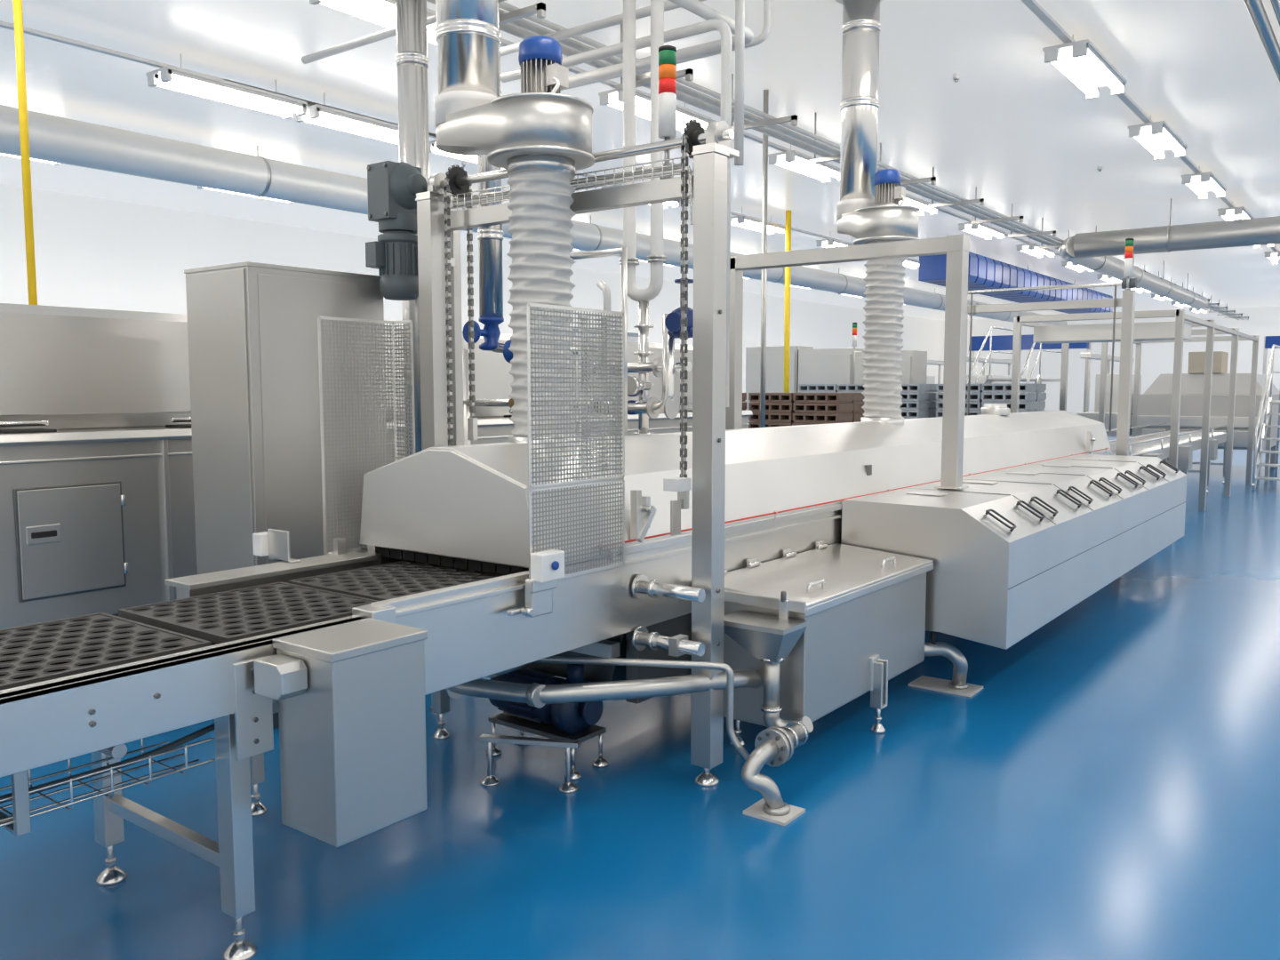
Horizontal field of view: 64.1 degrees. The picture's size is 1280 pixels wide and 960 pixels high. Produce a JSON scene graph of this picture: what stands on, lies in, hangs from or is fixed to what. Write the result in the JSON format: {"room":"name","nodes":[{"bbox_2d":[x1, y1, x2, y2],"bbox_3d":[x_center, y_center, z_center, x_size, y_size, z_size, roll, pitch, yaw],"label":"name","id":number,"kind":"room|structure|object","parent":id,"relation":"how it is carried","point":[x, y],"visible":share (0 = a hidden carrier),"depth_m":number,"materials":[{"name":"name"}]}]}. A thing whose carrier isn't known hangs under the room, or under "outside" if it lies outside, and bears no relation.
{"room":"factory floor","nodes":[
{"label":"factory floor","id":0,"kind":"room"},
{"bbox_2d":[197,186,293,203],"bbox_3d":[-5.049,-3.846,13.284,0.340,0.285,3.000,4,6,37],"label":"ceiling light fixture","id":1,"kind":"object","parent":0,"point":[200,188],"depth_m":13.29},
{"bbox_2d":[0,184,939,392],"bbox_3d":[-1.365,-2.736,24.046,0.100,4.400,45.000,4,6,37],"label":"wall","id":2,"kind":"structure","parent":0,"point":[91,252],"depth_m":16.17,"materials":[{"name":"white paint"}]},
{"bbox_2d":[570,328,638,342],"bbox_3d":[-0.691,-2.105,24.848,0.078,2.998,3.000,4,6,37],"label":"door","id":3,"kind":"structure","parent":2,"relation":"in","point":[631,336],"depth_m":25.25,"materials":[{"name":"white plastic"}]},
{"bbox_2d":[0,436,1279,959],"bbox_3d":[6.502,0.029,18.340,19.600,0.100,45.000,4,6,37],"label":"floor","id":4,"kind":"structure","parent":0,"point":[1109,788],"depth_m":3.74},
{"bbox_2d":[0,551,381,959],"bbox_3d":[-1.802,0.908,2.697,1.169,0.915,3.839,4,6,37],"label":"conveyor","id":5,"kind":"object","parent":4,"relation":"on","point":[98,712],"visible":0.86,"depth_m":2.75,"materials":[{"name":"metal"}]},
{"bbox_2d":[0,612,211,690],"bbox_3d":[-1.650,0.498,2.851,0.640,0.073,0.600,4,6,37],"label":"baking tray","id":6,"kind":"object","parent":5,"relation":"on","point":[32,653],"visible":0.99,"depth_m":2.86,"materials":[{"name":"grey metal"}]},
{"bbox_2d":[118,582,378,645],"bbox_3d":[-1.258,0.453,3.368,0.640,0.073,0.600,4,6,37],"label":"baking tray","id":7,"kind":"object","parent":5,"relation":"on","point":[241,613],"visible":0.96,"depth_m":3.31,"materials":[{"name":"black metal"}]},
{"bbox_2d":[252,528,300,563],"bbox_3d":[-1.460,0.261,4.100,0.220,0.125,0.070,4,6,37],"label":"bracket","id":8,"kind":"object","parent":5,"relation":"attached to","point":[275,544],"visible":1,"depth_m":4.10,"materials":[{"name":"metal"}]},
{"bbox_2d":[317,316,415,555],"bbox_3d":[-1.140,-0.179,4.304,0.132,0.996,0.392,4,6,37],"label":"guard","id":9,"kind":"object","parent":5,"relation":"on","point":[339,544],"visible":0.85,"depth_m":4.33,"materials":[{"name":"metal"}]},
{"bbox_2d":[288,560,503,600],"bbox_3d":[-0.879,0.408,3.869,0.640,0.073,0.600,4,6,37],"label":"baking tray","id":10,"kind":"object","parent":5,"relation":"on","point":[381,582],"visible":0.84,"depth_m":3.85,"materials":[{"name":"black metal"}]},
{"bbox_2d":[426,555,526,574],"bbox_3d":[-0.500,0.364,4.370,0.640,0.073,0.600,4,6,37],"label":"baking tray","id":11,"kind":"object","parent":5,"relation":"on","point":[440,556],"visible":0.02,"depth_m":4.19,"materials":[{"name":"black metal"}]},
{"bbox_2d":[184,261,386,728],"bbox_3d":[-1.739,0.062,5.128,0.530,2.170,0.773,4,6,37],"label":"tall cabinet","id":12,"kind":"object","parent":4,"relation":"on","point":[252,338],"visible":0.48,"depth_m":4.80,"materials":[{"name":"metal"}]},
{"bbox_2d":[0,303,752,629],"bbox_3d":[-2.691,-0.011,6.749,1.709,2.030,10.500,4,6,37],"label":"machine","id":13,"kind":"object","parent":4,"relation":"on","point":[97,501],"visible":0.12,"depth_m":5.37,"materials":[{"name":"metal"}]},
{"bbox_2d":[12,0,37,304],"bbox_3d":[-3.455,-2.129,5.718,0.080,2.360,0.080,4,6,37],"label":"gas pipe","id":14,"kind":"object","parent":13,"relation":"on","point":[18,18],"visible":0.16,"depth_m":5.73,"materials":[{"name":"yellow metal"}]},
{"bbox_2d":[395,0,429,456],"bbox_3d":[-1.290,-1.124,5.905,0.290,4.395,0.290,4,6,37],"label":"duct","id":15,"kind":"object","parent":4,"relation":"on","point":[412,58],"visible":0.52,"depth_m":5.75,"materials":[{"name":"silver metal"}]},
{"bbox_2d":[462,317,595,445],"bbox_3d":[-0.725,0.063,5.963,1.100,2.020,0.245,4,6,37],"label":"valve manifold","id":16,"kind":"object","parent":4,"relation":"on","point":[491,332],"visible":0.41,"depth_m":6.01,"materials":[{"name":"blue paint"}]},
{"bbox_2d":[476,0,503,317],"bbox_3d":[-0.880,-2.141,5.944,0.260,2.375,0.260,4,6,37],"label":"pipe","id":17,"kind":"object","parent":16,"relation":"on","point":[490,238],"visible":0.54,"depth_m":5.96,"materials":[{"name":"silver metal"}]},
{"bbox_2d":[479,734,580,793],"bbox_3d":[-0.447,1.140,4.123,0.416,0.200,0.078,1,5,12],"label":"stand","id":18,"kind":"object","parent":4,"relation":"on","point":[568,787],"visible":1,"depth_m":4.10,"materials":[{"name":"metal"}]},
{"bbox_2d":[486,664,608,780],"bbox_3d":[-0.410,0.988,4.421,0.550,0.450,0.248,4,6,37],"label":"pump","id":19,"kind":"object","parent":4,"relation":"on","point":[575,721],"visible":0.67,"depth_m":4.33,"materials":[{"name":"metal"}]},
{"bbox_2d":[415,119,739,786],"bbox_3d":[-0.379,-0.131,4.571,1.777,2.651,0.294,4,6,37],"label":"frame","id":20,"kind":"object","parent":4,"relation":"on","point":[439,266],"visible":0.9,"depth_m":4.11,"materials":[{"name":"metal"}]},
{"bbox_2d":[365,160,426,300],"bbox_3d":[-1.209,-1.237,5.085,0.320,0.665,0.270,4,6,37],"label":"motor","id":21,"kind":"object","parent":20,"relation":"attached to","point":[393,188],"visible":0.88,"depth_m":5.01,"materials":[{"name":"metal"}]},
{"bbox_2d":[658,45,676,179],"bbox_3d":[0.111,-1.488,4.152,0.072,0.527,0.072,4,6,37],"label":"light","id":22,"kind":"object","parent":20,"relation":"attached to","point":[667,53],"visible":0.96,"depth_m":4.12,"materials":[{"name":"white plastic"}]},
{"bbox_2d":[569,246,627,435],"bbox_3d":[-0.371,-0.025,5.370,0.766,2.300,0.036,4,6,37],"label":"pipe","id":23,"kind":"object","parent":4,"relation":"on","point":[623,251],"visible":0.25,"depth_m":5.08,"materials":[{"name":"metal"}]},
{"bbox_2d":[532,610,813,825],"bbox_3d":[-0.079,0.906,4.191,1.548,0.655,0.645,1,5,12],"label":"drain pipe","id":24,"kind":"object","parent":4,"relation":"on","point":[770,639],"visible":0.99,"depth_m":3.99,"materials":[{"name":"metal"}]},
{"bbox_2d":[359,403,1111,739],"bbox_3d":[1.645,0.232,7.173,1.128,1.470,9.440,4,6,37],"label":"machine","id":25,"kind":"object","parent":4,"relation":"on","point":[787,487],"visible":0.52,"depth_m":4.24,"materials":[{"name":"metal"}]},
{"bbox_2d":[253,603,427,847],"bbox_3d":[-0.841,0.686,2.929,0.338,0.555,0.490,4,6,37],"label":"housing","id":26,"kind":"object","parent":25,"relation":"attached to","point":[350,696],"visible":0.98,"depth_m":2.80,"materials":[{"name":"metal"}]},
{"bbox_2d":[434,35,594,450],"bbox_3d":[-0.556,-0.987,4.444,0.802,1.720,0.452,4,6,37],"label":"exhaust fan","id":27,"kind":"object","parent":25,"relation":"on","point":[541,135],"visible":0.8,"depth_m":4.23,"materials":[{"name":"metal"}]},
{"bbox_2d":[434,0,500,96],"bbox_3d":[-0.759,-2.439,4.469,0.390,1.520,0.390,4,6,37],"label":"duct","id":28,"kind":"object","parent":27,"relation":"on","point":[468,34],"visible":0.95,"depth_m":4.40,"materials":[{"name":"silver metal"}]},
{"bbox_2d":[507,549,564,617],"bbox_3d":[-0.358,0.370,3.578,0.101,0.230,0.210,4,6,37],"label":"box","id":29,"kind":"object","parent":25,"relation":"attached to","point":[547,566],"visible":1,"depth_m":3.58,"materials":[{"name":"white plastic"}]},
{"bbox_2d":[526,302,624,579],"bbox_3d":[-0.312,-0.144,3.825,0.232,0.982,0.542,4,6,37],"label":"guard","id":30,"kind":"object","parent":25,"relation":"attached to","point":[619,317],"visible":0.94,"depth_m":3.79,"materials":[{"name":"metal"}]},
{"bbox_2d":[443,574,762,708],"bbox_3d":[-0.213,0.665,4.291,1.204,0.583,1.160,4,6,37],"label":"circulation pipework","id":31,"kind":"object","parent":25,"relation":"attached to","point":[537,695],"visible":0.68,"depth_m":3.98,"materials":[{"name":"silver metal"}]},
{"bbox_2d":[836,168,919,425],"bbox_3d":[1.654,-1.268,7.254,0.642,1.785,0.482,4,6,37],"label":"exhaust fan","id":32,"kind":"object","parent":25,"relation":"on","point":[882,219],"visible":0.9,"depth_m":7.09,"materials":[{"name":"metal"}]},
{"bbox_2d":[835,0,883,200],"bbox_3d":[1.571,-2.714,7.307,0.380,1.475,0.380,4,6,37],"label":"duct","id":33,"kind":"object","parent":32,"relation":"on","point":[861,25],"visible":0.98,"depth_m":7.21,"materials":[{"name":"silver metal"}]},
{"bbox_2d":[841,454,1187,649],"bbox_3d":[2.971,0.298,7.332,0.908,0.701,5.000,4,6,37],"label":"enclosure","id":34,"kind":"object","parent":25,"relation":"attached to","point":[1012,551],"visible":0.99,"depth_m":5.65,"materials":[{"name":"metal"}]},
{"bbox_2d":[742,392,746,410],"bbox_3d":[0.658,-0.356,13.323,1.240,1.555,0.840,4,6,37],"label":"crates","id":35,"kind":"object","parent":4,"relation":"on","point":[744,395],"visible":0.02,"depth_m":13.18,"materials":[{"name":"plastic"}]},
{"bbox_2d":[760,89,768,427],"bbox_3d":[1.182,-1.468,9.786,0.120,4.395,0.120,4,6,37],"label":"vertical pipe","id":36,"kind":"object","parent":4,"relation":"on","point":[765,92],"visible":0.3,"depth_m":9.72,"materials":[{"name":"grey metal"}]},
{"bbox_2d":[783,210,791,392],"bbox_3d":[2.337,-2.044,16.278,0.160,4.395,0.160,4,6,37],"label":"gas pipe","id":37,"kind":"object","parent":4,"relation":"on","point":[788,241],"visible":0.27,"depth_m":16.19,"materials":[{"name":"yellow metal"}]},
{"bbox_2d":[748,392,864,428],"bbox_3d":[2.097,-0.305,12.742,1.240,1.555,0.840,4,6,37],"label":"crates","id":38,"kind":"object","parent":4,"relation":"on","point":[781,409],"visible":0.25,"depth_m":12.36,"materials":[{"name":"brown plastic"}]},
{"bbox_2d":[723,540,933,746],"bbox_3d":[0.878,0.772,4.877,0.588,0.800,1.412,4,6,37],"label":"tank","id":39,"kind":"object","parent":4,"relation":"on","point":[863,610],"visible":0.85,"depth_m":4.59,"materials":[{"name":"metal"}]},
{"bbox_2d":[745,345,927,428],"bbox_3d":[3.320,-1.146,17.726,3.130,2.350,0.640,4,6,37],"label":"storage cabinet","id":40,"kind":"object","parent":4,"relation":"on","point":[807,364],"visible":0.17,"depth_m":17.54,"materials":[{"name":"metal"}]},
{"bbox_2d":[725,233,969,489],"bbox_3d":[1.261,-0.239,6.630,1.720,2.505,0.160,4,6,37],"label":"portal","id":41,"kind":"object","parent":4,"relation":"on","point":[956,247],"visible":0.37,"depth_m":6.14,"materials":[{"name":"metal"}]},
{"bbox_2d":[798,384,940,419],"bbox_3d":[3.310,-0.549,14.820,1.860,1.675,0.840,4,6,37],"label":"crates","id":42,"kind":"object","parent":4,"relation":"on","point":[917,404],"visible":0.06,"depth_m":14.19,"materials":[{"name":"grey plastic"}]},
{"bbox_2d":[851,322,857,382],"bbox_3d":[3.154,-1.875,15.046,0.072,0.877,0.072,4,6,37],"label":"light","id":43,"kind":"object","parent":42,"relation":"on","point":[854,324],"visible":1,"depth_m":15.00,"materials":[{"name":"white plastic"}]},
{"bbox_2d":[908,631,983,696],"bbox_3d":[1.500,0.940,5.475,0.548,0.360,0.416,4,6,37],"label":"drain pipe","id":44,"kind":"object","parent":4,"relation":"on","point":[958,685],"visible":0.74,"depth_m":5.39,"materials":[{"name":"silver metal"}]},
{"bbox_2d":[936,383,1046,416],"bbox_3d":[4.780,-0.474,13.966,1.240,1.675,0.840,4,6,37],"label":"crates","id":45,"kind":"object","parent":4,"relation":"on","point":[1028,402],"visible":0.19,"depth_m":13.57,"materials":[{"name":"grey plastic"}]},
{"bbox_2d":[966,326,1061,410],"bbox_3d":[6.681,-1.408,18.535,0.960,2.810,3.830,4,6,37],"label":"stairs","id":46,"kind":"structure","parent":4,"relation":"on","point":[1038,380],"depth_m":18.52,"materials":[{"name":"metal"}]},
{"bbox_2d":[968,334,1092,411],"bbox_3d":[9.488,-2.094,25.133,2.900,2.930,0.297,4,6,37],"label":"canopy","id":47,"kind":"object","parent":4,"relation":"on","point":[1000,342],"visible":0.33,"depth_m":25.00,"materials":[{"name":"metal"}]},
{"bbox_2d":[926,352,1141,436],"bbox_3d":[8.331,-1.542,22.473,5.200,2.300,4.000,4,6,37],"label":"packing line","id":48,"kind":"object","parent":4,"relation":"on","point":[930,380],"visible":0.2,"depth_m":20.05,"materials":[{"name":"metal"}]},
{"bbox_2d":[964,277,1137,455],"bbox_3d":[4.021,-0.640,10.321,1.740,2.650,0.218,4,6,37],"label":"frame","id":49,"kind":"object","parent":4,"relation":"on","point":[1127,302],"visible":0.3,"depth_m":9.79,"materials":[{"name":"metal"}]},
{"bbox_2d":[1123,238,1134,289],"bbox_3d":[4.592,-2.030,9.608,0.072,0.477,0.072,4,6,37],"label":"light","id":50,"kind":"object","parent":49,"relation":"attached to","point":[1129,242],"visible":1,"depth_m":9.58,"materials":[{"name":"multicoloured plastic"}]},
{"bbox_2d":[1010,309,1259,511],"bbox_3d":[7.494,-0.978,14.985,1.880,2.500,7.080,4,6,37],"label":"frame","id":51,"kind":"object","parent":4,"relation":"on","point":[1179,331],"visible":0.89,"depth_m":12.99,"materials":[{"name":"metal"}]},
{"bbox_2d":[1105,422,1234,492],"bbox_3d":[7.283,-0.192,14.536,1.214,1.014,9.080,4,6,37],"label":"conveyor","id":52,"kind":"object","parent":4,"relation":"on","point":[1155,444],"visible":0.33,"depth_m":14.57,"materials":[{"name":"metal"}]},
{"bbox_2d":[1131,351,1279,476],"bbox_3d":[11.290,-1.338,20.177,2.300,2.300,3.120,4,6,37],"label":"machine","id":53,"kind":"object","parent":4,"relation":"on","point":[1155,404],"visible":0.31,"depth_m":19.10,"materials":[{"name":"metal"}]},
{"bbox_2d":[1251,344,1279,490],"bbox_3d":[11.057,-1.097,17.303,0.760,2.412,3.487,4,6,37],"label":"stairs","id":54,"kind":"structure","parent":4,"relation":"on","point":[1267,412],"depth_m":16.97,"materials":[{"name":"metal"}]},
{"bbox_2d":[0,0,1279,319],"bbox_3d":[6.502,-4.453,17.942,19.600,0.100,45.000,4,6,37],"label":"ceiling","id":55,"kind":"structure","parent":0,"point":[1013,128],"depth_m":10.18,"materials":[{"name":"white paint"}]},
{"bbox_2d":[0,20,49,39],"bbox_3d":[-5.385,-3.249,6.551,0.340,0.285,3.000,4,6,37],"label":"ceiling light fixture","id":56,"kind":"object","parent":55,"relation":"attached to","point":[3,24],"depth_m":7.62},
{"bbox_2d":[0,152,60,165],"bbox_3d":[-6.855,-3.635,10.897,0.340,0.285,3.000,4,6,37],"label":"ceiling light fixture","id":57,"kind":"object","parent":55,"relation":"attached to","point":[54,164],"depth_m":11.31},
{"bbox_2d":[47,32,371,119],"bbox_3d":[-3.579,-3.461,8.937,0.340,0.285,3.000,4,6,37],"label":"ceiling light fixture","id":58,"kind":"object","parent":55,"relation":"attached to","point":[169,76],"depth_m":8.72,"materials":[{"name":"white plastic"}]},
{"bbox_2d":[224,79,436,143],"bbox_3d":[-2.725,-3.561,10.067,0.340,0.285,3.000,4,6,37],"label":"ceiling light fixture","id":59,"kind":"object","parent":55,"relation":"attached to","point":[316,114],"depth_m":9.85,"materials":[{"name":"white plastic"}]},
{"bbox_2d":[309,0,519,52],"bbox_3d":[-1.643,-3.299,7.110,0.340,0.285,3.000,4,6,37],"label":"ceiling light fixture","id":60,"kind":"object","parent":55,"relation":"attached to","point":[382,12],"depth_m":6.90,"materials":[{"name":"white plastic"}]},
{"bbox_2d":[371,117,503,169],"bbox_3d":[-1.774,-3.673,11.324,0.340,0.285,3.000,4,6,37],"label":"ceiling light fixture","id":61,"kind":"object","parent":55,"relation":"attached to","point":[433,148],"depth_m":11.00,"materials":[{"name":"white plastic"}]},
{"bbox_2d":[461,160,466,167],"bbox_3d":[-2.171,-3.894,12.610,0.060,0.068,0.060,4,6,37],"label":"sprinkler head","id":62,"kind":"object","parent":55,"relation":"attached to","point":[463,163],"visible":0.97,"depth_m":12.59},
{"bbox_2d":[0,104,1067,325],"bbox_3d":[2.508,-4.382,20.969,0.454,0.577,44.800,4,6,37],"label":"duct","id":63,"kind":"object","parent":55,"relation":"hanging from","point":[54,139],"visible":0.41,"depth_m":11.47,"materials":[{"name":"silver metal"}]},
{"bbox_2d":[301,0,771,407],"bbox_3d":[-0.637,-1.941,6.714,3.526,2.880,2.262,4,6,37],"label":"pipes","id":64,"kind":"object","parent":55,"relation":"hanging from","point":[743,38],"visible":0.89,"depth_m":5.69,"materials":[{"name":"white metal"}]},
{"bbox_2d":[588,279,693,434],"bbox_3d":[-0.011,-0.581,5.576,0.764,1.071,0.370,4,6,37],"label":"valve manifold","id":65,"kind":"object","parent":64,"relation":"attached to","point":[668,367],"visible":0.72,"depth_m":5.54,"materials":[{"name":"silver metal"}]},
{"bbox_2d":[575,170,693,208],"bbox_3d":[0.032,-3.884,13.710,0.340,0.285,3.000,4,6,37],"label":"ceiling light fixture","id":66,"kind":"object","parent":55,"relation":"attached to","point":[675,204],"depth_m":13.97,"materials":[{"name":"white plastic"}]},
{"bbox_2d":[730,206,803,234],"bbox_3d":[1.837,-4.096,16.097,0.340,0.285,3.000,4,6,37],"label":"ceiling light fixture","id":67,"kind":"object","parent":55,"relation":"hanging from","point":[740,220],"depth_m":15.94,"materials":[{"name":"white plastic"}]},
{"bbox_2d":[744,131,839,183],"bbox_3d":[1.968,-3.722,11.883,0.340,0.285,3.000,4,6,37],"label":"ceiling light fixture","id":68,"kind":"object","parent":55,"relation":"hanging from","point":[794,160],"depth_m":11.57,"materials":[{"name":"white plastic"}]},
{"bbox_2d":[801,230,854,247],"bbox_3d":[3.643,-4.308,18.483,0.340,0.285,3.000,4,6,37],"label":"ceiling light fixture","id":69,"kind":"object","parent":55,"relation":"hanging from","point":[829,242],"depth_m":18.02,"materials":[{"name":"white plastic"}]},
{"bbox_2d":[426,0,1248,319],"bbox_3d":[9.486,-4.323,20.095,0.700,0.540,37.000,4,6,37],"label":"rack","id":70,"kind":"object","parent":55,"relation":"hanging from","point":[512,22],"visible":0.71,"depth_m":9.22,"materials":[{"name":"grey metal"}]},
{"bbox_2d":[898,192,951,215],"bbox_3d":[3.773,-3.934,14.270,0.340,0.285,3.000,4,6,37],"label":"ceiling light fixture","id":71,"kind":"object","parent":55,"relation":"hanging from","point":[910,200],"depth_m":14.29,"materials":[{"name":"white plastic"}]},
{"bbox_2d":[952,72,959,82],"bbox_3d":[2.821,-3.583,9.113,0.060,0.068,0.060,4,6,37],"label":"sprinkler head","id":72,"kind":"object","parent":55,"relation":"attached to","point":[956,76],"visible":1,"depth_m":9.09},
{"bbox_2d":[947,211,1010,239],"bbox_3d":[5.579,-4.146,16.656,0.340,0.285,3.000,4,6,37],"label":"ceiling light fixture","id":73,"kind":"object","parent":55,"relation":"hanging from","point":[984,230],"depth_m":16.41,"materials":[{"name":"white plastic"}]},
{"bbox_2d":[918,251,1113,313],"bbox_3d":[9.116,-4.512,23.589,0.800,0.780,11.940,4,6,37],"label":"conveyor","id":74,"kind":"object","parent":55,"relation":"hanging from","point":[984,273],"visible":0.66,"depth_m":21.02,"materials":[{"name":"paint"}]},
{"bbox_2d":[1020,0,1038,8],"bbox_3d":[1.894,-3.257,6.072,0.340,0.285,3.000,4,6,37],"label":"ceiling light fixture","id":75,"kind":"object","parent":55,"relation":"attached to","point":[1029,4],"depth_m":7.19,"materials":[{"name":"silver metal"}]},
{"bbox_2d":[1029,3,1130,103],"bbox_3d":[3.700,-3.469,8.458,0.340,0.285,3.000,4,6,37],"label":"ceiling light fixture","id":76,"kind":"object","parent":55,"relation":"attached to","point":[1081,61],"depth_m":8.23,"materials":[{"name":"white plastic"}]},
{"bbox_2d":[1096,165,1102,171],"bbox_3d":[5.790,-3.917,12.871,0.060,0.068,0.060,4,6,37],"label":"sprinkler head","id":77,"kind":"object","parent":55,"relation":"attached to","point":[1100,168],"visible":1,"depth_m":12.85},
{"bbox_2d":[1124,98,1187,159],"bbox_3d":[5.505,-3.680,10.845,0.340,0.285,3.000,4,6,37],"label":"ceiling light fixture","id":78,"kind":"object","parent":55,"relation":"hanging from","point":[1158,138],"depth_m":10.58,"materials":[{"name":"white plastic"}]},
{"bbox_2d":[1058,198,1279,309],"bbox_3d":[13.773,-4.074,18.636,8.577,0.777,13.197,4,6,37],"label":"duct","id":79,"kind":"object","parent":55,"relation":"hanging from","point":[1095,251],"visible":0.94,"depth_m":15.25,"materials":[{"name":"silver metal"}]},
{"bbox_2d":[1180,156,1226,199],"bbox_3d":[7.311,-3.892,13.231,0.340,0.285,3.000,4,6,37],"label":"ceiling light fixture","id":80,"kind":"object","parent":55,"relation":"hanging from","point":[1202,183],"depth_m":12.94,"materials":[{"name":"white plastic"}]},
{"bbox_2d":[1216,196,1254,220],"bbox_3d":[9.116,-4.104,15.618,0.340,0.285,3.000,4,6,37],"label":"ceiling light fixture","id":81,"kind":"object","parent":55,"relation":"hanging from","point":[1233,212],"depth_m":15.18,"materials":[{"name":"white plastic"}]},
{"bbox_2d":[1243,0,1279,82],"bbox_3d":[10.375,-4.023,15.050,0.220,0.245,44.800,4,6,37],"label":"duct","id":82,"kind":"object","parent":55,"relation":"hanging from","point":[1256,9],"visible":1,"depth_m":7.28,"materials":[{"name":"silver metal"}]},
{"bbox_2d":[1264,245,1279,263],"bbox_3d":[12.727,-4.527,20.391,0.340,0.285,3.000,4,6,37],"label":"ceiling light fixture","id":83,"kind":"object","parent":55,"relation":"attached to","point":[1274,256],"depth_m":19.96,"materials":[{"name":"white plastic"}]},
{"bbox_2d":[568,65,734,134],"bbox_3d":[0.162,-3.510,9.497,0.340,0.285,3.000,4,6,37],"label":"ceiling light fixture","id":84,"kind":"object","parent":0,"point":[612,98],"depth_m":9.16,"materials":[{"name":"white plastic"}]},
{"bbox_2d":[903,256,919,269],"bbox_3d":[5.448,-4.520,20.870,0.340,0.285,3.000,4,6,37],"label":"ceiling light fixture","id":85,"kind":"object","parent":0,"point":[909,262],"depth_m":20.89,"materials":[{"name":"white plastic"}]},
{"bbox_2d":[1011,237,1059,257],"bbox_3d":[7.384,-4.357,19.043,0.340,0.285,3.000,4,6,37],"label":"ceiling light fixture","id":86,"kind":"object","parent":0,"point":[1029,247],"depth_m":18.76,"materials":[{"name":"white plastic"}]},
{"bbox_2d":[1058,255,1094,271],"bbox_3d":[9.189,-4.569,21.429,0.340,0.285,3.000,4,6,37],"label":"ceiling light fixture","id":87,"kind":"object","parent":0,"point":[1065,263],"depth_m":21.22,"materials":[{"name":"white plastic"}]},
{"bbox_2d":[937,306,1279,414],"bbox_3d":[20.072,-3.803,36.080,19.600,4.400,0.100,4,6,37],"label":"wall","id":88,"kind":"structure","parent":0,"point":[1156,359],"depth_m":37.83,"materials":[{"name":"white paint"}]},
{"bbox_2d":[1262,336,1279,375],"bbox_3d":[20.937,-2.563,29.001,5.700,3.180,0.297,4,6,37],"label":"canopy","id":89,"kind":"object","parent":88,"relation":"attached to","point":[1269,341],"visible":0.62,"depth_m":30.45,"materials":[{"name":"metal"}]},
{"bbox_2d":[1096,273,1121,282],"bbox_3d":[10.995,-4.781,23.816,0.340,0.285,3.000,4,6,37],"label":"ceiling light fixture","id":90,"kind":"object","parent":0,"point":[1102,276],"depth_m":23.55,"materials":[{"name":"white plastic"}]},
{"bbox_2d":[1130,287,1151,293],"bbox_3d":[12.800,-4.993,26.202,0.340,0.285,3.000,4,6,37],"label":"ceiling light fixture","id":91,"kind":"object","parent":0,"point":[1140,291],"depth_m":26.37,"materials":[{"name":"white plastic"}]},
{"bbox_2d":[1151,293,1172,301],"bbox_3d":[14.606,-5.204,28.589,0.340,0.285,3.000,4,6,37],"label":"ceiling light fixture","id":92,"kind":"object","parent":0,"point":[1153,295],"depth_m":28.41,"materials":[{"name":"white plastic"}]},
{"bbox_2d":[1171,301,1191,307],"bbox_3d":[16.411,-5.416,30.975,0.340,0.285,3.000,4,6,37],"label":"ceiling light fixture","id":93,"kind":"object","parent":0,"point":[1176,303],"depth_m":30.80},
{"bbox_2d":[1188,307,1207,313],"bbox_3d":[18.217,-5.628,33.362,0.340,0.285,3.000,4,6,37],"label":"ceiling light fixture","id":94,"kind":"object","parent":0,"point":[1193,309],"depth_m":33.18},
{"bbox_2d":[1254,244,1273,247],"bbox_3d":[10.922,-4.315,18.004,0.340,0.285,3.000,4,6,37],"label":"ceiling light fixture","id":95,"kind":"object","parent":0,"point":[1268,245],"depth_m":18.45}
]}

